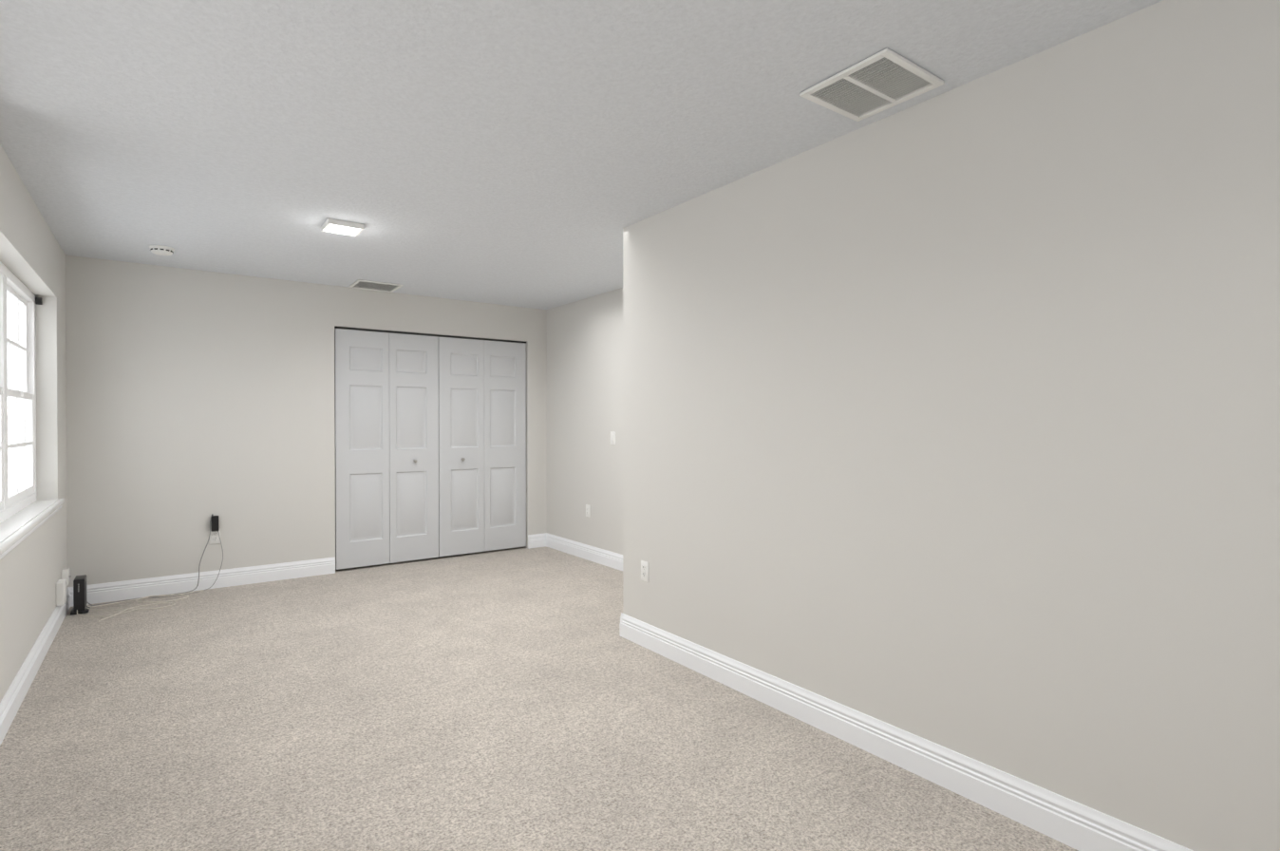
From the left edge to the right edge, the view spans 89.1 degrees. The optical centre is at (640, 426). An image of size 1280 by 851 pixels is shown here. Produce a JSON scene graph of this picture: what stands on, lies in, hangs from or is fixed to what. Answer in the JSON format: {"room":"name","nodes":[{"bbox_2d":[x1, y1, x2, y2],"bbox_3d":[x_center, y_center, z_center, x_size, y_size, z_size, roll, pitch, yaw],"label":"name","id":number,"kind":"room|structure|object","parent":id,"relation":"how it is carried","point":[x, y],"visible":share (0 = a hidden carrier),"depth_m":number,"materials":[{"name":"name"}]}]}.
{"room":"empty bedroom","nodes":[
{"label":"empty bedroom","id":0,"kind":"room"},
{"bbox_2d":[0,143,67,702],"bbox_3d":[-2.041,0.050,1.699,0.200,2.440,7.065,0,0,-36],"label":"wall","id":1,"kind":"structure","parent":0,"point":[33,564],"depth_m":3.65,"materials":[{"name":"white paint"}]},
{"bbox_2d":[0,261,42,522],"bbox_3d":[-3.226,-0.173,3.275,0.114,1.285,1.930,0,0,-36],"label":"window","id":2,"kind":"structure","parent":1,"relation":"in","point":[22,395],"depth_m":3.75,"materials":[{"name":"white plastic"}]},
{"bbox_2d":[0,498,64,559],"bbox_3d":[-3.155,0.498,3.331,0.130,0.058,2.030,0,0,-36],"label":"window sill","id":3,"kind":"structure","parent":1,"relation":"attached to","point":[16,529],"depth_m":3.24,"materials":[{"name":"white wood"}]},
{"bbox_2d":[0,586,72,745],"bbox_3d":[-1.977,1.202,1.803,0.016,0.135,6.745,0,0,-36],"label":"baseboard","id":4,"kind":"structure","parent":1,"relation":"attached to","point":[9,705],"depth_m":3.17,"materials":[{"name":"white wood"}]},
{"bbox_2d":[56,578,66,605],"bbox_3d":[-3.639,1.041,4.087,0.040,0.145,0.125,0,0,-36],"label":"box","id":5,"kind":"object","parent":1,"relation":"attached to","point":[61,592],"visible":1,"depth_m":4.04,"materials":[{"name":"white plastic"}]},
{"bbox_2d":[61,567,71,585],"bbox_3d":[-3.798,0.995,4.308,0.044,0.105,0.075,0,0,-36],"label":"outlet","id":6,"kind":"object","parent":1,"relation":"attached to","point":[65,574],"visible":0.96,"depth_m":4.28,"materials":[{"name":"white plastic"}]},
{"bbox_2d":[65,254,546,586],"bbox_3d":[-2.507,0.023,5.663,3.737,2.440,0.120,0,0,-36],"label":"wall","id":7,"kind":"structure","parent":0,"point":[196,399],"depth_m":5.01,"materials":[{"name":"white paint"}]},
{"bbox_2d":[72,557,335,606],"bbox_3d":[-3.271,1.180,5.027,1.683,0.135,0.016,0,0,-36],"label":"baseboard","id":8,"kind":"structure","parent":7,"relation":"attached to","point":[108,592],"depth_m":4.98,"materials":[{"name":"white wood"}]},
{"bbox_2d":[209,527,220,544],"bbox_3d":[-3.283,0.847,5.021,0.070,0.115,0.008,0,0,-36],"label":"electrical outlet","id":9,"kind":"object","parent":7,"relation":"attached to","point":[215,536],"visible":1,"depth_m":5.02,"materials":[{"name":"white plastic"}]},
{"bbox_2d":[210,513,218,531],"bbox_3d":[-3.272,0.738,5.006,0.048,0.131,0.032,0,0,-36],"label":"charger","id":10,"kind":"object","parent":9,"relation":"attached to","point":[215,523],"visible":0.98,"depth_m":4.99,"materials":[{"name":"black plastic"}]},
{"bbox_2d":[334,326,526,569],"bbox_3d":[-1.879,0.180,6.077,1.800,2.079,0.071,0,0,-36],"label":"bifold closet door","id":11,"kind":"structure","parent":7,"relation":"in","point":[430,445],"depth_m":6.01,"materials":[{"name":"grey wood"}]},
{"bbox_2d":[0,545,1078,850],"bbox_3d":[-0.673,1.310,3.170,4.137,0.100,7.805,0,0,-36],"label":"floor","id":12,"kind":"structure","parent":0,"point":[517,700],"depth_m":2.63,"materials":[{"name":"carpet"}]},
{"bbox_2d":[70,574,90,615],"bbox_3d":[-3.788,1.134,4.400,0.094,0.230,0.163,0,0,-36],"label":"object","id":13,"kind":"object","parent":12,"relation":"on","point":[80,600],"visible":0.98,"depth_m":4.34,"materials":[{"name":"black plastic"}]},
{"bbox_2d":[76,517,223,621],"bbox_3d":[-3.403,0.961,4.564,0.839,0.569,0.569,0,0,-36],"label":"cords","id":14,"kind":"object","parent":12,"relation":"on","point":[173,594],"visible":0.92,"depth_m":4.62,"materials":[{"name":"grey plastic"}]},
{"bbox_2d":[0,0,1163,309],"bbox_3d":[-0.673,-1.230,3.153,4.137,0.100,7.805,0,0,-36],"label":"ceiling","id":15,"kind":"structure","parent":0,"point":[536,154],"depth_m":2.46,"materials":[{"name":"white paint"}]},
{"bbox_2d":[149,244,174,255],"bbox_3d":[-3.174,-1.165,4.316,0.140,0.046,0.140,0,0,-36],"label":"smoke detector","id":16,"kind":"object","parent":15,"relation":"attached to","point":[160,250],"visible":0.98,"depth_m":4.28,"materials":[{"name":"white plastic"}]},
{"bbox_2d":[320,218,364,236],"bbox_3d":[-1.749,-1.169,3.824,0.195,0.030,0.195,0,0,-36],"label":"recessed light","id":17,"kind":"object","parent":15,"relation":"in","point":[341,227],"visible":1,"depth_m":3.79,"materials":[{"name":"white plastic"}]},
{"bbox_2d":[347,279,403,292],"bbox_3d":[-2.241,-1.190,5.509,0.360,0.011,0.360,0,0,-36],"label":"ceiling vent","id":18,"kind":"object","parent":15,"relation":"in","point":[361,284],"visible":0.98,"depth_m":5.50,"materials":[{"name":"grey metal"}]},
{"bbox_2d":[799,47,944,121],"bbox_3d":[0.796,-1.167,2.243,0.334,0.013,0.344,0,0,-36],"label":"ceiling vent","id":19,"kind":"object","parent":15,"relation":"in","point":[887,78],"visible":0.98,"depth_m":2.23,"materials":[{"name":"grey metal"}]},
{"bbox_2d":[546,287,622,554],"bbox_3d":[-0.242,0.021,5.902,0.200,2.440,3.654,0,0,-36],"label":"wall","id":20,"kind":"structure","parent":0,"point":[584,389],"depth_m":6.09,"materials":[{"name":"white paint"}]},
{"bbox_2d":[543,532,622,570],"bbox_3d":[-0.146,1.176,5.596,0.016,0.135,2.794,0,0,-36],"label":"baseboard","id":21,"kind":"structure","parent":20,"relation":"attached to","point":[609,558],"depth_m":6.09,"materials":[{"name":"white wood"}]},
{"bbox_2d":[585,504,589,517],"bbox_3d":[-0.486,0.785,6.066,0.008,0.115,0.070,0,0,-36],"label":"electrical outlet","id":22,"kind":"object","parent":20,"relation":"attached to","point":[587,510],"visible":1,"depth_m":6.06,"materials":[{"name":"white plastic"}]},
{"bbox_2d":[610,431,615,444],"bbox_3d":[-0.241,0.101,5.723,0.012,0.115,0.070,0,0,-36],"label":"light switch","id":23,"kind":"object","parent":20,"relation":"attached to","point":[612,437],"visible":1,"depth_m":5.72,"materials":[{"name":"white plastic"}]},
{"bbox_2d":[622,0,1279,850],"bbox_3d":[1.176,0.046,2.252,0.120,2.440,4.151,0,0,-36],"label":"wall","id":24,"kind":"structure","parent":0,"point":[951,420],"depth_m":2.09,"materials":[{"name":"white paint"}]},
{"bbox_2d":[640,560,648,582],"bbox_3d":[0.026,0.825,3.717,0.008,0.115,0.070,0,0,-36],"label":"electrical outlet","id":25,"kind":"object","parent":24,"relation":"attached to","point":[644,571],"visible":1,"depth_m":3.71,"materials":[{"name":"white plastic"}]},
{"bbox_2d":[619,612,1193,850],"bbox_3d":[1.057,1.198,2.306,0.016,0.135,3.968,0,0,-36],"label":"baseboard","id":26,"kind":"structure","parent":24,"relation":"attached to","point":[1067,821],"depth_m":2.35,"materials":[{"name":"white wood"}]}
]}

